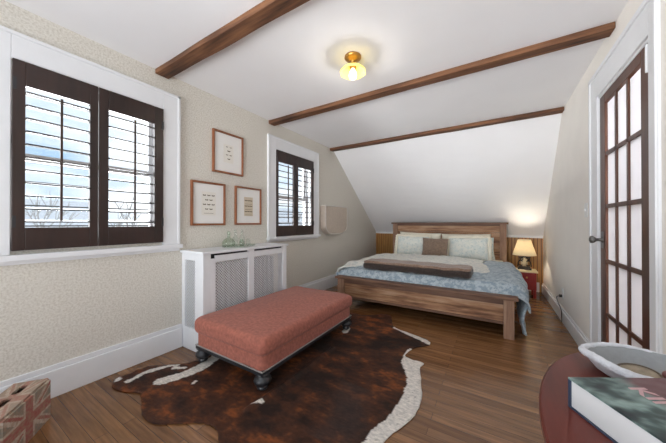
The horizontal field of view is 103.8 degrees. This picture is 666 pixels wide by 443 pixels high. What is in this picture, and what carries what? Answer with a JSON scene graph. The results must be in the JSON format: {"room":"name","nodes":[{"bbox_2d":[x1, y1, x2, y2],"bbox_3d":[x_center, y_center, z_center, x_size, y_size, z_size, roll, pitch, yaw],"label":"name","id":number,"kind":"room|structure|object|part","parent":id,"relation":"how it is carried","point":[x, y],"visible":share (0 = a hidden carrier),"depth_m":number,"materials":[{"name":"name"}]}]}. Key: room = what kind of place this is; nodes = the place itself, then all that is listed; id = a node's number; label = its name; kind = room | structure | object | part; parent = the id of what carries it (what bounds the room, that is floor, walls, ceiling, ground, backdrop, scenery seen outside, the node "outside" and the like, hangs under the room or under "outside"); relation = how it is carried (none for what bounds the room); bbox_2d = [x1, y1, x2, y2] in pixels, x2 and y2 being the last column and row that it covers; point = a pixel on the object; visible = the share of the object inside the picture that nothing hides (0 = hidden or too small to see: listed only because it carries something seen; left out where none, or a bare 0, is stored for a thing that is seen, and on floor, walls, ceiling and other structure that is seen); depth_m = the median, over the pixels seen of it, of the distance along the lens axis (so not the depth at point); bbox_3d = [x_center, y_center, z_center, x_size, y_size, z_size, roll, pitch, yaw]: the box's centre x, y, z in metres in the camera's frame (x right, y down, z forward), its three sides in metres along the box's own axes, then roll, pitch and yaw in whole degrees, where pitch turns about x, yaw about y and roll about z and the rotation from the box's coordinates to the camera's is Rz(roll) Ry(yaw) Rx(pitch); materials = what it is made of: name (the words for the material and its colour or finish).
{"room":"bedroom","nodes":[
{"label":"bedroom","id":0,"kind":"room"},
{"bbox_2d":[0,0,375,381],"bbox_3d":[-0.890,-0.121,3.313,0.180,2.500,7.300,0,0,32],"label":"wall","id":1,"kind":"structure","parent":0,"point":[51,313],"depth_m":2.13,"materials":[{"name":"paint"}]},
{"bbox_2d":[10,123,158,250],"bbox_3d":[-1.754,-0.389,1.925,0.150,1.132,0.820,0,0,32],"label":"window","id":2,"kind":"structure","parent":1,"relation":"in","point":[149,131],"depth_m":2.12,"materials":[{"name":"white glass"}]},
{"bbox_2d":[10,58,163,250],"bbox_3d":[-1.655,-0.389,1.864,0.096,1.124,0.814,0,0,32],"label":"plantation shutters","id":3,"kind":"object","parent":2,"relation":"attached to","point":[24,75],"visible":1,"depth_m":1.78,"materials":[{"name":"brown wood"}]},
{"bbox_3d":[-1.729,-0.391,1.662,0.010,0.776,0.012,0,0,32],"label":"tilt rod","id":4,"kind":"part","parent":3,"relation":"part of","materials":[{"name":"brown wood"}]},
{"bbox_3d":[-1.520,-0.389,2.003,0.010,0.776,0.012,0,0,32],"label":"tilt rod","id":5,"kind":"part","parent":3,"relation":"part of","materials":[{"name":"brown wood"}]},
{"bbox_2d":[0,25,182,265],"bbox_3d":[-1.650,-0.428,1.861,0.055,1.370,1.119,0,0,32],"label":"trim","id":6,"kind":"structure","parent":1,"relation":"attached to","point":[13,44],"depth_m":1.76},
{"bbox_2d":[0,274,337,397],"bbox_3d":[-0.815,1.026,3.237,0.022,0.205,7.060,0,0,32],"label":"baseboard","id":7,"kind":"structure","parent":1,"relation":"attached to","point":[71,374],"depth_m":1.90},
{"bbox_2d":[190,179,225,225],"bbox_3d":[-1.225,-0.175,2.576,0.023,0.428,0.363,0,0,32],"label":"framed print","id":8,"kind":"object","parent":1,"relation":"attached to","point":[207,199],"visible":1,"depth_m":2.56,"materials":[{"name":"white paper"}]},
{"bbox_2d":[202,191,215,214],"bbox_3d":[-1.226,-0.176,2.577,0.001,0.230,0.150,0,0,32],"label":"print","id":9,"kind":"object","parent":8,"relation":"attached to","point":[208,197],"depth_m":2.58,"materials":[{"name":"paper"}]},
{"bbox_2d":[212,128,243,176],"bbox_3d":[-1.107,-0.719,2.769,0.023,0.434,0.372,0,0,32],"label":"framed print","id":10,"kind":"object","parent":1,"relation":"attached to","point":[227,148],"visible":1,"depth_m":2.76,"materials":[{"name":"white paper"}]},
{"bbox_2d":[223,144,232,163],"bbox_3d":[-1.109,-0.717,2.770,0.001,0.190,0.120,0,0,32],"label":"print","id":11,"kind":"object","parent":10,"relation":"attached to","point":[227,148],"depth_m":2.76,"materials":[{"name":"paper"}]},
{"bbox_2d":[234,186,261,224],"bbox_3d":[-0.968,-0.176,2.993,0.023,0.427,0.372,0,0,32],"label":"framed print","id":12,"kind":"object","parent":1,"relation":"attached to","point":[247,201],"visible":1,"depth_m":2.98,"materials":[{"name":"white paper"}]},
{"bbox_2d":[244,197,252,215],"bbox_3d":[-0.969,-0.170,2.994,0.001,0.215,0.124,0,0,32],"label":"print","id":13,"kind":"object","parent":12,"relation":"attached to","point":[248,201],"depth_m":2.99,"materials":[{"name":"beige paper"}]},
{"bbox_2d":[266,134,320,241],"bbox_3d":[-0.511,-0.415,3.704,0.055,1.352,1.118,0,0,32],"label":"trim","id":14,"kind":"structure","parent":1,"relation":"attached to","point":[274,143],"depth_m":3.38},
{"bbox_2d":[279,169,309,224],"bbox_3d":[-0.618,-0.365,3.764,0.150,1.132,0.808,0,0,32],"label":"window","id":15,"kind":"structure","parent":1,"relation":"in","point":[304,189],"depth_m":4.08,"materials":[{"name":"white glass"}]},
{"bbox_2d":[276,150,313,236],"bbox_3d":[-0.519,-0.365,3.703,0.095,1.124,0.802,0,0,32],"label":"plantation shutters","id":16,"kind":"object","parent":15,"relation":"attached to","point":[296,162],"visible":0.98,"depth_m":3.65,"materials":[{"name":"brown wood"}]},
{"bbox_3d":[-0.598,-0.367,3.495,0.010,0.765,0.012,0,0,32],"label":"tilt rod","id":17,"kind":"part","parent":16,"relation":"part of","materials":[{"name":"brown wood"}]},
{"bbox_3d":[-0.382,-0.366,3.843,0.010,0.765,0.012,0,0,32],"label":"tilt rod","id":18,"kind":"part","parent":16,"relation":"part of","materials":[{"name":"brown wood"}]},
{"bbox_2d":[320,205,347,233],"bbox_3d":[0.030,-0.025,4.519,0.116,0.490,0.740,0,0,32],"label":"canvas cover","id":19,"kind":"object","parent":1,"relation":"attached to","point":[333,219],"visible":1,"depth_m":4.38,"materials":[{"name":"beige fabric"}]},
{"bbox_2d":[28,285,579,442],"bbox_3d":[1.230,1.173,2.114,4.720,0.100,7.500,0,0,32],"label":"floor","id":20,"kind":"structure","parent":0,"point":[478,385],"depth_m":1.73,"materials":[{"name":"brown wood"}]},
{"bbox_2d":[0,378,50,442],"bbox_3d":[-1.625,1.005,1.302,0.162,0.228,0.365,0,0,-22],"label":"wooden crate","id":21,"kind":"object","parent":20,"relation":"on","point":[24,406],"visible":1,"depth_m":1.33,"materials":[{"name":"multicoloured wood"}]},
{"bbox_3d":[-1.625,0.897,1.303,0.142,0.012,0.345,0,0,-22],"label":"lid","id":22,"kind":"part","parent":21,"relation":"part of","materials":[{"name":"multicoloured wood"}]},
{"bbox_2d":[180,242,288,351],"bbox_3d":[-0.949,0.692,2.705,0.350,0.868,1.063,0,0,32],"label":"radiator cover","id":23,"kind":"object","parent":20,"relation":"on","point":[220,285],"visible":0.66,"depth_m":2.42,"materials":[{"name":"white wood"}]},
{"bbox_2d":[186,260,194,328],"bbox_3d":[-1.253,0.637,2.301,0.158,0.595,0.004,0,0,32],"label":"grille","id":24,"kind":"object","parent":23,"relation":"attached to","point":[190,289],"depth_m":2.30,"materials":[{"name":"white wood"}]},
{"bbox_3d":[-1.232,0.702,2.287,0.308,0.845,0.018,0,0,32],"label":"panel","id":25,"kind":"part","parent":23,"relation":"part of","materials":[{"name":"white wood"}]},
{"bbox_2d":[215,258,247,310],"bbox_3d":[-0.942,0.691,2.444,0.004,0.668,0.360,0,0,32],"label":"grille","id":26,"kind":"object","parent":23,"relation":"attached to","point":[224,259],"depth_m":2.43,"materials":[{"name":"white metal"}]},
{"bbox_2d":[224,244,254,247],"bbox_3d":[-0.975,0.251,2.717,0.236,0.014,0.380,0,0,32],"label":"glass tray","id":27,"kind":"object","parent":23,"relation":"on","point":[233,244],"visible":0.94,"depth_m":2.70,"materials":[{"name":"clear glass"}]},
{"bbox_3d":[-0.826,0.703,2.633,0.020,0.845,1.033,0,0,32],"label":"panel","id":28,"kind":"part","parent":23,"relation":"part of","materials":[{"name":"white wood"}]},
{"bbox_2d":[254,253,281,298],"bbox_3d":[-0.699,0.693,2.838,0.004,0.668,0.415,0,0,32],"label":"grille","id":29,"kind":"object","parent":23,"relation":"attached to","point":[260,254],"depth_m":2.82,"materials":[{"name":"white metal"}]},
{"bbox_3d":[-0.699,0.706,3.151,0.308,0.845,0.018,0,0,32],"label":"panel","id":30,"kind":"part","parent":23,"relation":"part of","materials":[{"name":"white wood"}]},
{"bbox_2d":[112,312,429,442],"bbox_3d":[-0.070,1.109,2.170,1.895,0.029,2.446,0,0,40],"label":"cowhide rug","id":31,"kind":"object","parent":20,"relation":"on","point":[358,383],"visible":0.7,"depth_m":1.71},
{"bbox_2d":[195,286,351,390],"bbox_3d":[-0.449,0.920,2.394,0.791,0.380,1.271,0,0,32],"label":"upholstered ottoman","id":32,"kind":"object","parent":31,"relation":"on","point":[257,336],"visible":1,"depth_m":2.00,"materials":[{"name":"pink fabric"}]},
{"bbox_3d":[-1.034,1.054,2.082,0.116,0.109,0.116,0,0,32],"label":"leg","id":33,"kind":"part","parent":32,"relation":"part of","materials":[{"name":"black wood"}]},
{"bbox_3d":[-0.467,1.052,1.732,0.116,0.109,0.116,0,0,32],"label":"leg","id":34,"kind":"part","parent":32,"relation":"part of","materials":[{"name":"black wood"}]},
{"bbox_3d":[-0.449,0.992,2.394,0.746,0.029,1.226,0,0,32],"label":"rail","id":35,"kind":"part","parent":32,"relation":"part of","materials":[{"name":"fabric"}]},
{"bbox_3d":[-0.449,0.978,2.394,0.754,0.008,1.234,0,0,32],"label":"nailhead trim","id":36,"kind":"part","parent":32,"relation":"part of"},
{"bbox_2d":[195,286,351,355],"bbox_3d":[-0.449,0.809,2.395,0.790,0.159,1.270,0,0,32],"label":"cushion","id":37,"kind":"object","parent":32,"relation":"on","point":[266,325],"depth_m":2.03,"materials":[{"name":"pink fabric"}]},
{"bbox_3d":[0.135,1.057,2.707,0.116,0.109,0.116,0,0,32],"label":"leg","id":38,"kind":"part","parent":32,"relation":"part of","materials":[{"name":"black wood"}]},
{"bbox_2d":[335,222,518,339],"bbox_3d":[1.463,0.573,3.901,2.007,1.118,2.230,0,0,32],"label":"bed","id":39,"kind":"object","parent":20,"relation":"on","point":[476,305],"visible":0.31,"depth_m":3.03,"materials":[{"name":"brown wood"}]},
{"bbox_3d":[0.119,0.943,3.492,0.093,0.374,0.075,0,0,32],"label":"footboard post","id":40,"kind":"part","parent":39,"relation":"part of","materials":[{"name":"brown wood"}]},
{"bbox_3d":[1.266,0.595,5.263,0.095,1.088,0.070,0,0,32],"label":"headboard post","id":41,"kind":"part","parent":39,"relation":"part of","materials":[{"name":"brown wood"}]},
{"bbox_3d":[0.912,0.783,3.011,1.770,0.054,0.044,0,0,32],"label":"footboard rail","id":42,"kind":"part","parent":39,"relation":"part of","materials":[{"name":"brown wood"}]},
{"bbox_3d":[0.915,0.894,3.014,1.770,0.168,0.027,0,0,32],"label":"footboard","id":43,"kind":"part","parent":39,"relation":"part of","materials":[{"name":"brown wood"}]},
{"bbox_2d":[336,261,530,335],"bbox_3d":[1.375,0.846,3.735,2.203,0.505,1.650,0,0,32],"label":"duvet","id":44,"kind":"object","parent":39,"relation":"on","point":[504,278],"visible":0.53,"depth_m":2.91,"materials":[{"name":"blue fabric"}]},
{"bbox_2d":[337,253,489,272],"bbox_3d":[1.214,0.651,3.817,1.861,0.214,1.438,0,0,32],"label":"quilt","id":45,"kind":"object","parent":44,"relation":"on","point":[478,266],"visible":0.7,"depth_m":3.85,"materials":[{"name":"white fabric"}]},
{"bbox_2d":[363,258,472,278],"bbox_3d":[1.021,0.571,3.275,1.297,0.123,0.362,0,0,32],"label":"fur throw","id":46,"kind":"object","parent":44,"relation":"on","point":[405,266],"visible":1,"depth_m":3.11,"materials":[{"name":"brown fur"}]},
{"bbox_2d":[422,238,447,255],"bbox_3d":[1.728,0.444,4.431,0.419,0.329,0.156,0,0,36],"label":"throw pillow","id":47,"kind":"object","parent":44,"relation":"on","point":[431,246],"visible":0.92,"depth_m":4.38,"materials":[{"name":"brown fabric"}]},
{"bbox_3d":[2.040,0.448,4.791,1.730,0.777,0.030,0,0,32],"label":"headboard","id":48,"kind":"part","parent":39,"relation":"part of","materials":[{"name":"brown wood"}]},
{"bbox_3d":[2.029,0.063,4.774,1.730,0.030,0.025,0,0,32],"label":"headboard molding","id":49,"kind":"part","parent":39,"relation":"part of","materials":[{"name":"brown wood"}]},
{"bbox_3d":[2.810,0.590,4.309,0.095,1.088,0.070,0,0,32],"label":"headboard post","id":50,"kind":"part","parent":39,"relation":"part of","materials":[{"name":"brown wood"}]},
{"bbox_3d":[1.696,0.938,2.518,0.086,0.374,0.075,0,0,32],"label":"footboard post","id":51,"kind":"part","parent":39,"relation":"part of","materials":[{"name":"brown wood"}]},
{"bbox_3d":[1.899,0.654,4.607,1.862,0.048,0.364,0,0,32],"label":"sheet","id":52,"kind":"object","parent":39,"relation":"on","visible":0},
{"bbox_2d":[394,234,431,254],"bbox_3d":[1.460,0.449,4.791,0.665,0.433,0.191,0,0,26],"label":"pillow","id":53,"kind":"object","parent":52,"relation":"on","point":[404,243],"visible":0.64,"depth_m":4.77,"materials":[{"name":"beige fabric"}]},
{"bbox_2d":[400,231,440,238],"bbox_3d":[1.613,0.416,4.894,0.772,0.445,0.174,0,0,33],"label":"pillow","id":54,"kind":"object","parent":52,"relation":"on","point":[433,235],"visible":0.13,"depth_m":4.80,"materials":[{"name":"beige fabric"}]},
{"bbox_2d":[442,234,490,238],"bbox_3d":[2.273,0.419,4.484,0.770,0.428,0.169,0,0,34],"label":"pillow","id":55,"kind":"object","parent":52,"relation":"on","point":[444,236],"visible":0.16,"depth_m":4.54,"materials":[{"name":"beige fabric"}]},
{"bbox_2d":[446,235,491,260],"bbox_3d":[2.227,0.447,4.305,0.684,0.433,0.190,0,0,36],"label":"pillow","id":56,"kind":"object","parent":52,"relation":"on","point":[464,246],"visible":0.87,"depth_m":4.24,"materials":[{"name":"beige fabric"}]},
{"bbox_2d":[492,238,494,259],"bbox_3d":[2.373,0.450,4.325,0.541,0.374,0.106,0,0,31],"label":"pillow","id":57,"kind":"object","parent":52,"relation":"on","point":[493,256],"visible":0.08,"depth_m":4.19,"materials":[{"name":"beige fabric"}]},
{"bbox_2d":[516,268,537,298],"bbox_3d":[2.940,0.935,3.980,0.270,0.395,0.330,0,0,32],"label":"nightstand","id":58,"kind":"object","parent":20,"relation":"on","point":[530,276],"visible":0.59,"depth_m":3.85,"materials":[{"name":"red paint"}]},
{"bbox_2d":[513,239,536,269],"bbox_3d":[2.940,0.507,4.011,0.304,0.460,0.304,0,0,32],"label":"bedside lamp","id":59,"kind":"object","parent":58,"relation":"on","point":[523,248],"visible":1,"depth_m":3.95,"materials":[{"name":"beige fabric"}]},
{"bbox_3d":[2.940,0.397,4.012,0.304,0.238,0.304,0,0,32],"label":"lamp shade","id":60,"kind":"part","parent":59,"relation":"part of","materials":[{"name":"fabric"}]},
{"bbox_3d":[2.871,0.827,3.869,0.196,0.110,0.012,0,0,32],"label":"drawer","id":61,"kind":"part","parent":58,"relation":"part of","materials":[{"name":"red paint"}]},
{"bbox_2d":[541,294,561,321],"bbox_3d":[2.759,0.982,3.302,0.043,0.294,0.999,0,0,28],"label":"power cord","id":62,"kind":"object","parent":20,"relation":"on","point":[560,295],"visible":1,"depth_m":2.97,"materials":[{"name":"black plastic"}]},
{"bbox_2d":[539,352,613,442],"bbox_3d":[0.651,0.755,0.352,0.576,0.720,1.010,0,0,32],"label":"table","id":63,"kind":"object","parent":20,"relation":"on","point":[559,422],"visible":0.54,"depth_m":0.56,"materials":[{"name":"brown wood"}]},
{"bbox_2d":[568,377,665,442],"bbox_3d":[0.660,0.363,0.433,0.318,0.063,0.245,0,0,1],"label":"hardcover book","id":64,"kind":"object","parent":63,"relation":"on","point":[624,410],"visible":1,"depth_m":0.49,"materials":[{"name":"green paper"}]},
{"bbox_2d":[578,342,665,377],"bbox_3d":[0.803,0.369,0.637,0.296,0.053,0.216,0,0,32],"label":"bowl","id":65,"kind":"object","parent":63,"relation":"on","point":[605,356],"visible":0.7,"depth_m":0.71,"materials":[{"name":"white ceramic"}]},
{"bbox_2d":[617,363,663,377],"bbox_3d":[0.766,0.381,0.654,0.088,0.023,0.064,0,0,18],"label":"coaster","id":66,"kind":"object","parent":65,"relation":"in","point":[643,370],"visible":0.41,"depth_m":0.66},
{"bbox_2d":[5,0,627,235],"bbox_3d":[0.477,-0.575,2.435,3.072,1.600,7.240,0,0,32],"label":"ceiling","id":67,"kind":"structure","parent":0,"point":[293,63],"depth_m":2.28,"materials":[{"name":"paint"}]},
{"bbox_2d":[155,0,309,78],"bbox_3d":[-0.153,-1.258,1.417,3.068,0.045,0.108,0,0,32],"label":"ceiling beam","id":68,"kind":"structure","parent":67,"relation":"attached to","point":[266,11],"depth_m":1.73,"materials":[{"name":"brown wood"}]},
{"bbox_2d":[340,51,365,79],"bbox_3d":[0.154,-1.187,2.021,0.196,0.180,0.196,0,0,-36],"label":"ceiling light","id":69,"kind":"object","parent":67,"relation":"attached to","point":[353,70],"visible":1,"depth_m":2.01,"materials":[{"name":"yellow glass"}]},
{"bbox_3d":[0.154,-1.178,2.021,0.196,0.059,0.196,0,0,9],"label":"lamp shade","id":70,"kind":"part","parent":69,"relation":"part of","materials":[{"name":"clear glass"}]},
{"bbox_3d":[0.154,-1.139,2.020,0.060,0.084,0.060,0,0,32],"label":"bulb","id":71,"kind":"part","parent":69,"relation":"part of","materials":[{"name":"white glass"}]},
{"bbox_2d":[269,21,615,125],"bbox_3d":[0.523,-1.252,2.513,3.068,0.045,0.103,0,0,32],"label":"ceiling beam","id":72,"kind":"structure","parent":67,"relation":"attached to","point":[602,31],"depth_m":2.12,"materials":[{"name":"brown wood"}]},
{"bbox_2d":[330,107,563,151],"bbox_3d":[1.276,-1.246,3.732,3.068,0.045,0.098,0,0,32],"label":"ceiling beam","id":73,"kind":"structure","parent":67,"relation":"attached to","point":[558,110],"depth_m":3.46,"materials":[{"name":"brown wood"}]},
{"bbox_2d":[376,233,542,291],"bbox_3d":[2.224,0.678,5.239,3.123,0.920,0.101,0,0,42],"label":"wall","id":74,"kind":"structure","parent":0,"point":[384,241],"depth_m":4.41,"materials":[{"name":"brown wood"}]},
{"bbox_2d":[376,232,542,237],"bbox_3d":[2.185,0.256,5.198,3.123,0.035,0.020,0,0,42],"label":"trim","id":75,"kind":"structure","parent":74,"relation":"attached to","point":[515,236],"depth_m":4.36,"materials":[{"name":"wood"}]},
{"bbox_2d":[543,0,665,353],"bbox_3d":[1.851,-0.129,1.619,0.120,2.500,7.300,0,0,32],"label":"wall","id":76,"kind":"structure","parent":0,"point":[566,230],"depth_m":2.45,"materials":[{"name":"paint"}]},
{"bbox_2d":[542,283,588,345],"bbox_3d":[1.633,1.045,1.396,0.022,0.150,6.500,0,0,32],"label":"baseboard","id":77,"kind":"structure","parent":76,"relation":"attached to","point":[580,338],"depth_m":2.74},
{"bbox_2d":[584,203,587,216],"bbox_3d":[2.135,-0.096,2.208,0.014,0.120,0.076,0,0,32],"label":"light switch","id":78,"kind":"object","parent":76,"relation":"attached to","point":[585,204],"visible":1,"depth_m":2.20,"materials":[{"name":"white plastic"}]},
{"bbox_2d":[589,43,649,349],"bbox_3d":[1.765,0.101,1.620,0.112,2.020,0.737,0,0,32],"label":"door","id":79,"kind":"structure","parent":76,"relation":"in","point":[624,142],"depth_m":1.58,"materials":[{"name":"brown wood"}]},
{"bbox_3d":[1.915,0.132,1.901,0.072,0.056,0.056,0,0,32],"label":"knob","id":80,"kind":"part","parent":79,"relation":"part of","materials":[{"name":"silver metal"}]},
{"bbox_3d":[1.944,0.132,1.884,0.005,0.120,0.040,0,0,32],"label":"knob plate","id":81,"kind":"part","parent":79,"relation":"part of","materials":[{"name":"silver metal"}]},
{"bbox_3d":[1.885,-0.661,1.761,0.004,0.340,0.151,0,0,32],"label":"pane","id":82,"kind":"part","parent":79,"relation":"part of","materials":[{"name":"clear glass"}]},
{"bbox_3d":[1.885,-0.294,1.760,0.004,0.347,0.151,0,0,32],"label":"pane","id":83,"kind":"part","parent":79,"relation":"part of","materials":[{"name":"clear glass"}]},
{"bbox_3d":[1.885,0.085,1.758,0.004,0.363,0.151,0,0,32],"label":"pane","id":84,"kind":"part","parent":79,"relation":"part of","materials":[{"name":"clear glass"}]},
{"bbox_3d":[1.885,0.466,1.756,0.004,0.351,0.151,0,0,32],"label":"pane","id":85,"kind":"part","parent":79,"relation":"part of","materials":[{"name":"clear glass"}]},
{"bbox_3d":[1.885,0.838,1.754,0.004,0.344,0.151,0,0,32],"label":"pane","id":86,"kind":"part","parent":79,"relation":"part of","materials":[{"name":"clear glass"}]},
{"bbox_3d":[1.792,-0.662,1.611,0.004,0.340,0.151,0,0,32],"label":"pane","id":87,"kind":"part","parent":79,"relation":"part of","materials":[{"name":"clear glass"}]},
{"bbox_3d":[1.792,-0.295,1.609,0.004,0.347,0.151,0,0,32],"label":"pane","id":88,"kind":"part","parent":79,"relation":"part of","materials":[{"name":"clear glass"}]},
{"bbox_3d":[1.792,0.084,1.607,0.004,0.363,0.151,0,0,32],"label":"pane","id":89,"kind":"part","parent":79,"relation":"part of","materials":[{"name":"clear glass"}]},
{"bbox_3d":[1.792,0.465,1.606,0.004,0.351,0.151,0,0,32],"label":"pane","id":90,"kind":"part","parent":79,"relation":"part of","materials":[{"name":"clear glass"}]},
{"bbox_3d":[1.792,0.837,1.604,0.004,0.344,0.151,0,0,32],"label":"pane","id":91,"kind":"part","parent":79,"relation":"part of","materials":[{"name":"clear glass"}]},
{"bbox_3d":[1.700,-0.663,1.461,0.004,0.340,0.151,0,0,32],"label":"pane","id":92,"kind":"part","parent":79,"relation":"part of","materials":[{"name":"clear glass"}]},
{"bbox_3d":[1.700,-0.295,1.459,0.004,0.347,0.151,0,0,32],"label":"pane","id":93,"kind":"part","parent":79,"relation":"part of","materials":[{"name":"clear glass"}]},
{"bbox_3d":[1.700,0.084,1.457,0.004,0.363,0.151,0,0,32],"label":"pane","id":94,"kind":"part","parent":79,"relation":"part of","materials":[{"name":"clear glass"}]},
{"bbox_3d":[1.700,0.465,1.455,0.004,0.351,0.151,0,0,32],"label":"pane","id":95,"kind":"part","parent":79,"relation":"part of","materials":[{"name":"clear glass"}]},
{"bbox_3d":[1.700,0.836,1.454,0.004,0.344,0.151,0,0,32],"label":"pane","id":96,"kind":"part","parent":79,"relation":"part of","materials":[{"name":"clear glass"}]},
{"bbox_2d":[588,0,662,353],"bbox_3d":[1.836,0.003,1.616,0.142,2.235,1.010,0,0,32],"label":"trim","id":97,"kind":"structure","parent":76,"relation":"attached to","point":[645,23],"depth_m":1.33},
{"label":"outside","id":98,"kind":"structure","parent":0,"visible":0},
{"bbox_3d":[-15.229,4.301,18.202,39.750,0.200,65.000,0,0,32],"label":"ground","id":99,"kind":"structure","parent":98,"visible":0},
{"bbox_2d":[25,199,112,227],"bbox_3d":[-12.026,1.656,8.890,5.600,5.000,6.100,0,0,32],"label":"house","id":100,"kind":"structure","parent":99,"relation":"on","point":[83,215],"depth_m":9.86,"materials":[{"name":"white"}]},
{"bbox_2d":[25,194,129,226],"bbox_3d":[-7.187,1.625,7.199,2.768,5.070,2.731,0,0,32],"label":"bare tree","id":101,"kind":"object","parent":99,"relation":"on","point":[51,211],"visible":0.23,"depth_m":7.45,"materials":[{"name":"grey plant"}]},
{"bbox_2d":[108,197,139,226],"bbox_3d":[-7.382,1.625,9.812,1.864,5.101,2.379,0,0,-24],"label":"bare tree","id":102,"kind":"object","parent":99,"relation":"on","point":[122,215],"visible":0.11,"depth_m":9.23,"materials":[{"name":"grey plant"}]},
{"bbox_2d":[279,208,302,225],"bbox_3d":[-6.358,1.508,19.495,6.100,5.400,10.100,0,0,32],"label":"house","id":103,"kind":"structure","parent":99,"relation":"on","point":[281,209],"depth_m":20.77,"materials":[{"name":"white"}]},
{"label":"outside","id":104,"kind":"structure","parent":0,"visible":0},
{"bbox_2d":[25,181,302,226],"bbox_3d":[-3.472,-0.522,7.143,0.022,1.263,32.501,0,0,32],"label":"utility wires","id":105,"kind":"object","parent":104,"point":[25,181],"visible":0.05,"depth_m":4.84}
]}

